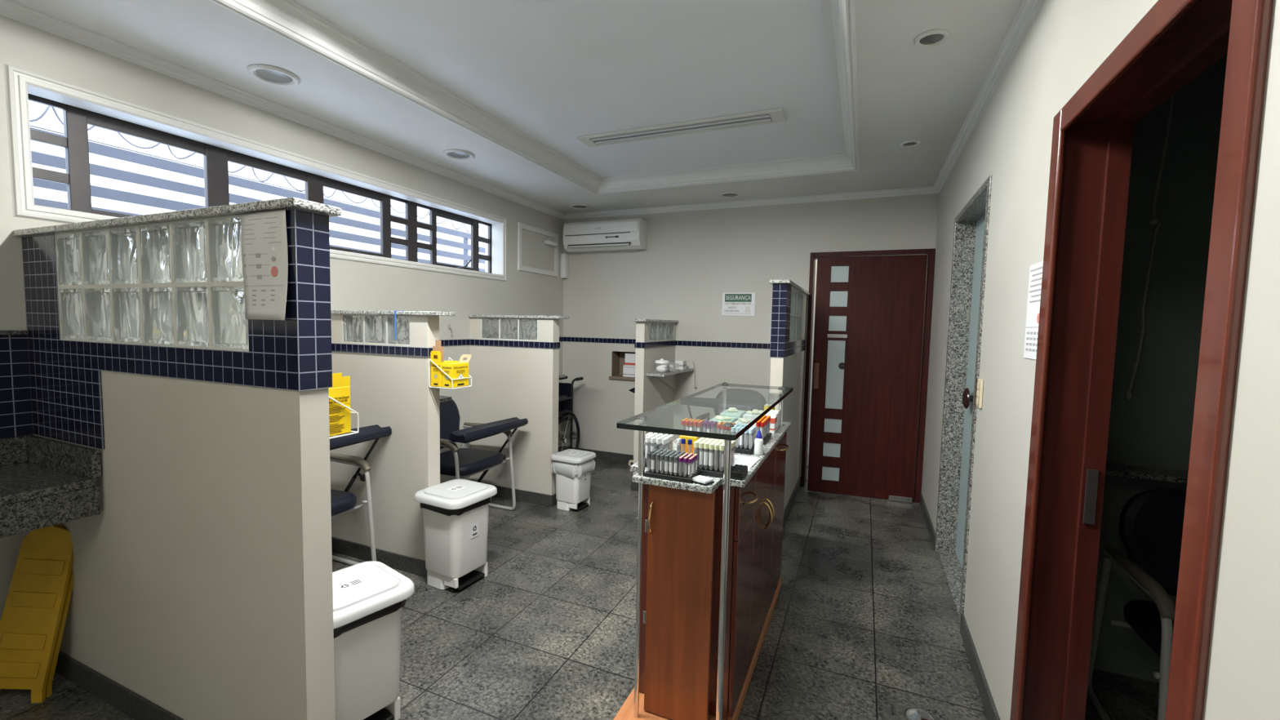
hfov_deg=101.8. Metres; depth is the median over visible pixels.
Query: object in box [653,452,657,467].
test tube
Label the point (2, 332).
trim
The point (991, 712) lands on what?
baseboard
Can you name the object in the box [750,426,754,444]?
test tube
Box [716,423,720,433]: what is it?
test tube
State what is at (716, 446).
test tube
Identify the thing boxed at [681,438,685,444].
test tube
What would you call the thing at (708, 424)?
test tube
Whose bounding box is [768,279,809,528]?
wall
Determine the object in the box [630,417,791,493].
countertop
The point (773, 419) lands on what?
carton
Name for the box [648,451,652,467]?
test tube
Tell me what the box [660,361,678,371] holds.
wire basket
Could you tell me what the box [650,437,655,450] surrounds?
test tube
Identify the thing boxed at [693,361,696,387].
hanging cord
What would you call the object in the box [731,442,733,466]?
test tube
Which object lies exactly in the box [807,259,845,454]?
wall
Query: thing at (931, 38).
recessed light
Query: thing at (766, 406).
carton
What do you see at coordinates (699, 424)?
test tube
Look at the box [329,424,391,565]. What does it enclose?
chair
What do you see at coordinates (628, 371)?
carton
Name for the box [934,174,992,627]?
door
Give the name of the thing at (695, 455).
test tube
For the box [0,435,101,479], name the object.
backsplash
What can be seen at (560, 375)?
shelf
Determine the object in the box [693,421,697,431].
test tube
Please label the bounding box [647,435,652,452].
test tube
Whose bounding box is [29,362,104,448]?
tile backsplash
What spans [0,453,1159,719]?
floor
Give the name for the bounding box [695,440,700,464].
test tube
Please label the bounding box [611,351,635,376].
trim
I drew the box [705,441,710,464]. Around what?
test tube
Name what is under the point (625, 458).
baseboard
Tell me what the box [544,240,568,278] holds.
pipe cover
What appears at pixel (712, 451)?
test tube
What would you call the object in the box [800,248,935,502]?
door
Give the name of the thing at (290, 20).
trim
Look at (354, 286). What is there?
wall
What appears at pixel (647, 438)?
test tube
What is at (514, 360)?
wall
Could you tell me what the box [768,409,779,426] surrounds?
carton
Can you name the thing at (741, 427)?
test tube
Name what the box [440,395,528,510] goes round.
chair
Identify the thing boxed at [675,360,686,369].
carton
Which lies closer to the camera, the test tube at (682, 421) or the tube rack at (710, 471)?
the tube rack at (710, 471)
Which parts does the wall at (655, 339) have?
baseboard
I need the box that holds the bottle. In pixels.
[753,430,763,455]
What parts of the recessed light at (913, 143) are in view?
lamp glass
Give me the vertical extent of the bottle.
0.100 m
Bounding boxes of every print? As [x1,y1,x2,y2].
[328,403,348,433]
[340,579,361,587]
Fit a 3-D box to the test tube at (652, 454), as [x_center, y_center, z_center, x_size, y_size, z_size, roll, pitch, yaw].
[0.044,0.352,1.780,0.013,0.065,0.013,-1,4,-29]
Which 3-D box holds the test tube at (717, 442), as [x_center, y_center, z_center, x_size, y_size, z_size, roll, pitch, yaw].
[0.278,0.337,1.837,0.017,0.093,0.016,1,4,0]
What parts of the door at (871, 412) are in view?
handle, pane, pane, pane, pane, pane, plate, pane, pane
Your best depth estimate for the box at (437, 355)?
2.86 m
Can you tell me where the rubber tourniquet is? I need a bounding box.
[394,310,399,340]
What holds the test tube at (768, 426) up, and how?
in the tube rack at (768, 435)
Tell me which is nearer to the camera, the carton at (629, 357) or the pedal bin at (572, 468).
the pedal bin at (572, 468)
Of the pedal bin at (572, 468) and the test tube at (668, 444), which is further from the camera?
the pedal bin at (572, 468)
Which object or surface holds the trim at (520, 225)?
attached to the wall at (354, 286)
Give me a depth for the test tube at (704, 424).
2.28 m
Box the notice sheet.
[240,208,288,319]
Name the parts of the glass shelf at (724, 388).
post, post, post, post, glass pane, post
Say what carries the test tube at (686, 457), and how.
in the tube rack at (656, 473)
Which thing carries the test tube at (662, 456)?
in the tube rack at (656, 473)
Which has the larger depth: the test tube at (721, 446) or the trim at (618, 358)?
the trim at (618, 358)
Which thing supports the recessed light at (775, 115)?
in the ceiling
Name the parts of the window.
handle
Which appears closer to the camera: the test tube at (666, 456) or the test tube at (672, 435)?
the test tube at (666, 456)
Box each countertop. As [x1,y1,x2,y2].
[0,435,101,537]
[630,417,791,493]
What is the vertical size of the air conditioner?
0.287 m
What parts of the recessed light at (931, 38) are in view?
lamp glass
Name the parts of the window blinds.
post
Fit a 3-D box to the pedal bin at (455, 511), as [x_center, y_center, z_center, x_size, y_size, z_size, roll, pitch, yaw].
[-1.021,0.971,2.899,0.344,0.524,0.344,3,4,27]
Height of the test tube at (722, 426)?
0.081 m
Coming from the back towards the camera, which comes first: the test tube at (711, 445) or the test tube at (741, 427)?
the test tube at (741, 427)
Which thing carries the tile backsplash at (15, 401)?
attached to the wall at (354, 286)
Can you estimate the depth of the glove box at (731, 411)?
2.75 m
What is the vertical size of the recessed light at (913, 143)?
0.012 m
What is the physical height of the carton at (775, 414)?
0.083 m
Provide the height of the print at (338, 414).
0.086 m
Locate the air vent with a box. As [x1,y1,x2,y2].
[567,241,631,248]
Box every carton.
[622,364,635,377]
[624,352,635,365]
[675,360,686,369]
[679,435,699,462]
[764,404,774,411]
[764,412,778,430]
[766,415,777,433]
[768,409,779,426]
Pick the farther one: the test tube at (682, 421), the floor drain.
the test tube at (682, 421)
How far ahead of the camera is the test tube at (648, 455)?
1.79 m
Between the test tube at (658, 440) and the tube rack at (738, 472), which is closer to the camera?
the tube rack at (738, 472)
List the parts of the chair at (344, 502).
seat, armrest, leg frame, locking knob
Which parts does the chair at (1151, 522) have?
leg frame, armrest, seat, backrest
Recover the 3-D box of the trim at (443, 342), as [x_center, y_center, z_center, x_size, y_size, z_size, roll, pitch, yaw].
[-0.485,-0.068,3.440,2.453,0.049,3.870,3,4,23]
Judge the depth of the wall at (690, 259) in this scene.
5.05 m
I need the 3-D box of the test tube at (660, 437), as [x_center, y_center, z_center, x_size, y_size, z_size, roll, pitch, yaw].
[0.075,0.330,1.912,0.016,0.093,0.017,1,4,-9]
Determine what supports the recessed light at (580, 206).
in the ceiling
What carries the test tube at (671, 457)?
in the tube rack at (656, 473)
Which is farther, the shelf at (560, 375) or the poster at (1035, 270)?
the shelf at (560, 375)
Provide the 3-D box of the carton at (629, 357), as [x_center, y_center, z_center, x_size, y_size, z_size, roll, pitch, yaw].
[-0.088,-0.009,5.481,0.121,0.124,0.081,3,4,23]
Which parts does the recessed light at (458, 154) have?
lamp glass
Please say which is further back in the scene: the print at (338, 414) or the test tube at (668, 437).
the test tube at (668, 437)
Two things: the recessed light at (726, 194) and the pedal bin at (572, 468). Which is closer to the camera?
the pedal bin at (572, 468)
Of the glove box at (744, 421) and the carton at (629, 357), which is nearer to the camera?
the glove box at (744, 421)
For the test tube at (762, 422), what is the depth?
2.32 m
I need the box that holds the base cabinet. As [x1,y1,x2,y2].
[613,431,789,719]
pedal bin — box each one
[332,560,414,719]
[413,479,497,590]
[551,448,595,511]
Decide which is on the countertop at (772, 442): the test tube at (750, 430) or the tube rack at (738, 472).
the tube rack at (738, 472)
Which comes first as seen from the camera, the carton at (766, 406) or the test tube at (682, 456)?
the test tube at (682, 456)
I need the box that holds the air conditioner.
[563,217,647,252]
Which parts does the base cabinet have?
handle, door, door, drawer, handle, door, door, handle, handle, door, drawer, handle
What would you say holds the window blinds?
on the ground
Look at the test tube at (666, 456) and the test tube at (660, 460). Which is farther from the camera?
the test tube at (660, 460)
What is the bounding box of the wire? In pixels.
[29,106,485,236]
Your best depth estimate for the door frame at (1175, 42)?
1.46 m
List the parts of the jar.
lid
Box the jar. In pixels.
[654,358,668,373]
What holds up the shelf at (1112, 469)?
attached to the wall at (1153, 428)
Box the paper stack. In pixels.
[730,454,760,471]
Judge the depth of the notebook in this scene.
1.72 m
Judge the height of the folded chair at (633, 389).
0.888 m
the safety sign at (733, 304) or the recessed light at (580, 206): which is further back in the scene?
the recessed light at (580, 206)
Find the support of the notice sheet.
attached to the wall at (202, 589)
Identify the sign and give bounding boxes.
[0,524,73,702]
[721,292,755,315]
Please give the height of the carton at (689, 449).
0.103 m
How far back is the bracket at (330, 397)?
1.65 m
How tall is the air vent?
0.047 m
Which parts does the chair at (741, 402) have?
armrest, backrest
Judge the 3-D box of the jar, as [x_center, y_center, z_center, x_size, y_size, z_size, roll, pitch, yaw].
[0.192,0.050,4.578,0.124,0.126,0.124,3,4,23]
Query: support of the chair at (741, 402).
on the floor
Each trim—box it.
[0,0,1044,219]
[0,330,28,334]
[3,62,506,281]
[209,0,859,194]
[439,337,770,348]
[517,222,558,276]
[608,374,635,380]
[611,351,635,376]
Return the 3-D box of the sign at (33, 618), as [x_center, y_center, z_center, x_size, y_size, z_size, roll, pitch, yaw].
[-2.313,0.962,1.980,0.259,0.645,0.150,1,4,-9]
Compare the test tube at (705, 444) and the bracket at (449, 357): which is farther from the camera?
the bracket at (449, 357)
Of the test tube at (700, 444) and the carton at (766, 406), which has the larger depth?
the carton at (766, 406)
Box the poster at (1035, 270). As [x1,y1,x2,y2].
[1023,261,1043,359]
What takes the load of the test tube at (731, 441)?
in the tube rack at (710, 471)
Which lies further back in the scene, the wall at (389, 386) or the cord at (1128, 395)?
the wall at (389, 386)
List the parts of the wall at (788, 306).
baseboard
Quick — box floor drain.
[904,707,933,719]
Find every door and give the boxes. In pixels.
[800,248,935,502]
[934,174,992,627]
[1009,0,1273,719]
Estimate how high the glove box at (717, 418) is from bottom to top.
0.078 m
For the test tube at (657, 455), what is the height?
0.065 m
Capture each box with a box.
[328,373,351,435]
[430,340,457,386]
[441,354,471,387]
[709,415,737,423]
[720,407,746,419]
[733,417,755,432]
[742,408,764,419]
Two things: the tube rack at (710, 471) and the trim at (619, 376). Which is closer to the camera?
the tube rack at (710, 471)
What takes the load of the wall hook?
attached to the wall at (354, 286)
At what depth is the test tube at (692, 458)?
1.74 m
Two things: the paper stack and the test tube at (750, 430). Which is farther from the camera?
the test tube at (750, 430)
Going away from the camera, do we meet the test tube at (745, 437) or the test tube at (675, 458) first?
the test tube at (675, 458)
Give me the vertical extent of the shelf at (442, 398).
0.022 m
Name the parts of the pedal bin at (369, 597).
lid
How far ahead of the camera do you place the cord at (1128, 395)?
2.04 m
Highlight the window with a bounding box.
[27,93,491,273]
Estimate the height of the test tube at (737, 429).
0.084 m
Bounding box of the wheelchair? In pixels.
[558,375,583,452]
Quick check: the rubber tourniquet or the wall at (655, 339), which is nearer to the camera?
the rubber tourniquet
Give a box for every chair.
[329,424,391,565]
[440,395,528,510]
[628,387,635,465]
[680,392,766,420]
[1087,487,1186,719]
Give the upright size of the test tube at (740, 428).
0.084 m
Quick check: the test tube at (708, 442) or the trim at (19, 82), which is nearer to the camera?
the test tube at (708, 442)
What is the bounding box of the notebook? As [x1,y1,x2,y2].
[692,475,714,485]
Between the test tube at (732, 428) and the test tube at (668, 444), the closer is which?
the test tube at (668, 444)
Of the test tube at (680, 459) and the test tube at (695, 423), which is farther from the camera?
the test tube at (695, 423)
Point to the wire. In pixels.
(46, 109)
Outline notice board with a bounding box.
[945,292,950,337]
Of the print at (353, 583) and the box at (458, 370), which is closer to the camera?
the print at (353, 583)
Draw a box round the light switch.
[974,377,983,408]
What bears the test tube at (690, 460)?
in the tube rack at (656, 473)
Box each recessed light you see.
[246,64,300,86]
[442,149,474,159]
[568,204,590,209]
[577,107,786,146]
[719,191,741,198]
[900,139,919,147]
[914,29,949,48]
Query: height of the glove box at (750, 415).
0.087 m
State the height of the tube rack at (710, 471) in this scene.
0.018 m
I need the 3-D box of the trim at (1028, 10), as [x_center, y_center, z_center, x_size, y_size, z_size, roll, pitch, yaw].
[-0.524,-1.274,1.842,3.530,0.050,6.700,3,4,23]
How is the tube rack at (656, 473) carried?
on the countertop at (772, 442)
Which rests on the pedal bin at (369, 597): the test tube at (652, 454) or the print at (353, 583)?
the print at (353, 583)
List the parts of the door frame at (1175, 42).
strike plate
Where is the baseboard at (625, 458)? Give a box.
[562,445,800,486]
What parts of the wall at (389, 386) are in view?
baseboard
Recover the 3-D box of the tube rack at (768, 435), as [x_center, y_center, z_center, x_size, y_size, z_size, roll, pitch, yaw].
[0.568,0.360,2.404,0.046,0.018,0.205,3,4,23]
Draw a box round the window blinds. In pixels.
[30,127,485,271]
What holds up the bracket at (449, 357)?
attached to the wall at (389, 386)
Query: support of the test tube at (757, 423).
in the tube rack at (768, 435)
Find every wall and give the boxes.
[0,14,564,621]
[13,196,341,719]
[329,310,455,577]
[468,314,568,506]
[561,193,938,492]
[631,318,678,491]
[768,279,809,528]
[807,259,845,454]
[921,0,1279,719]
[1093,53,1226,683]
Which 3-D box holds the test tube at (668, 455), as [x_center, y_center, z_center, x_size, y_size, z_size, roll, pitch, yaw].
[0.096,0.354,1.774,0.013,0.065,0.013,1,4,-6]
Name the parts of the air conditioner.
panel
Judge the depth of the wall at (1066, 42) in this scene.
1.68 m
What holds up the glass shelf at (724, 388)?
on the floor
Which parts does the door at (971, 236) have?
knob, glass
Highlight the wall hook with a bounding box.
[447,324,453,334]
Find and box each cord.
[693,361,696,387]
[1124,93,1173,399]
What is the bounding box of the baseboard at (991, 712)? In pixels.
[919,492,999,719]
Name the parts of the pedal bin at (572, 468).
lid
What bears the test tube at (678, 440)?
in the tube rack
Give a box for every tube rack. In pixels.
[644,467,700,483]
[693,462,733,477]
[730,464,747,479]
[733,443,754,454]
[761,432,771,444]
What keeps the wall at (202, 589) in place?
on the floor
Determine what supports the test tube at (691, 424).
in the tube rack
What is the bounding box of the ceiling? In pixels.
[11,0,1022,213]
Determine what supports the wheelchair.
on the floor
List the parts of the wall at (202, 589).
baseboard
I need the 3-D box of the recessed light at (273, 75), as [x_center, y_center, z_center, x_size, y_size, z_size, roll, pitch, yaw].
[-1.757,-1.362,2.500,0.210,0.012,0.210,3,4,23]
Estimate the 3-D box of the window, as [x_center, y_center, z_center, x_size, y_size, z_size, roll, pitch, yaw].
[-1.912,-0.922,3.401,0.097,0.488,2.918,3,4,23]
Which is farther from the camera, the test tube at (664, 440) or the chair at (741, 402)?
the chair at (741, 402)
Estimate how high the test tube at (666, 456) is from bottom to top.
0.065 m
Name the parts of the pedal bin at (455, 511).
lid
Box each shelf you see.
[440,395,452,402]
[559,374,565,377]
[616,382,792,719]
[646,368,693,390]
[1105,463,1187,483]
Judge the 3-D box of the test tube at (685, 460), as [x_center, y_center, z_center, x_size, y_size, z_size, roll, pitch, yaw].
[0.150,0.358,1.734,0.012,0.065,0.013,1,4,-7]
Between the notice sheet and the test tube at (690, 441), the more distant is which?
the test tube at (690, 441)
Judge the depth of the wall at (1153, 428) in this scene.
2.11 m
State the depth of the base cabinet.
1.83 m
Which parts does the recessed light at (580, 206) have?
lamp glass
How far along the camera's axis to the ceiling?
2.53 m
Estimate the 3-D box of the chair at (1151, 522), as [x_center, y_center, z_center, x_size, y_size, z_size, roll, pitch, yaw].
[1.974,0.936,1.713,0.612,0.880,0.590,3,4,23]
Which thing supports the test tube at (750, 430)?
in the tube rack at (749, 450)
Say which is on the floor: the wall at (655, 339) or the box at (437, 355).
the wall at (655, 339)
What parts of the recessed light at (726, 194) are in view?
lamp glass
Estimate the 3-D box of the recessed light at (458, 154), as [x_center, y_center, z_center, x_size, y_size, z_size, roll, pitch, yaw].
[-1.263,-1.429,3.630,0.210,0.012,0.210,3,4,23]
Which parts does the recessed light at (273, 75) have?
lamp glass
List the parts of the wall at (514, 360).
baseboard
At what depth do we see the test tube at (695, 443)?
1.83 m
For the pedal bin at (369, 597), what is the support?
on the floor
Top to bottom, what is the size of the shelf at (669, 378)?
0.230 m
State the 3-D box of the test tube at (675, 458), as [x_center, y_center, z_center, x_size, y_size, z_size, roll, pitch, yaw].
[0.119,0.356,1.747,0.013,0.065,0.013,1,4,-7]
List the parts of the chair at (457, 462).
armrest, leg frame, backrest, seat, leg frame, armrest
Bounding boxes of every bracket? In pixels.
[328,396,359,439]
[428,357,471,389]
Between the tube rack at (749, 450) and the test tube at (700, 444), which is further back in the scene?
the tube rack at (749, 450)
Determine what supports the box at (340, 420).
on the bracket at (330, 397)
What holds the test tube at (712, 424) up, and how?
in the tube rack
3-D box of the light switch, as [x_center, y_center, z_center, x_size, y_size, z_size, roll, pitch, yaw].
[1.548,0.151,2.378,0.016,0.130,0.099,3,4,23]
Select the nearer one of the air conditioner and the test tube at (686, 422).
the test tube at (686, 422)
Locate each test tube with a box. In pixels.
[644,436,649,457]
[646,453,650,471]
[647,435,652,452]
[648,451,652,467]
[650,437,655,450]
[651,453,654,469]
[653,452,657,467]
[655,453,659,469]
[656,438,660,449]
[657,453,661,468]
[658,436,662,448]
[660,454,664,471]
[662,438,666,448]
[664,454,668,471]
[665,436,670,450]
[666,435,671,449]
[666,453,670,470]
[669,434,673,450]
[669,455,673,474]
[673,456,677,472]
[676,438,680,450]
[678,457,682,472]
[680,455,684,471]
[681,420,684,430]
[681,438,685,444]
[683,457,687,474]
[684,420,688,430]
[684,456,688,471]
[687,439,692,444]
[688,420,693,431]
[688,457,692,475]
[689,457,693,473]
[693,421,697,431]
[693,441,698,466]
[693,454,696,471]
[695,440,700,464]
[697,421,701,431]
[698,442,703,467]
[702,422,706,432]
[703,442,708,468]
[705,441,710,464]
[706,422,710,432]
[708,443,714,466]
[709,442,715,466]
[711,423,714,433]
[713,444,719,469]
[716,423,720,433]
[716,441,721,464]
[719,444,724,466]
[720,423,724,434]
[730,426,735,435]
[731,440,733,462]
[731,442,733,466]
[735,427,739,448]
[739,427,743,444]
[741,426,744,447]
[743,429,748,448]
[748,428,752,446]
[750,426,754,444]
[755,421,759,435]
[760,421,764,436]
[766,416,769,431]
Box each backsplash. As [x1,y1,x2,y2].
[0,334,33,439]
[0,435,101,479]
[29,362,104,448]

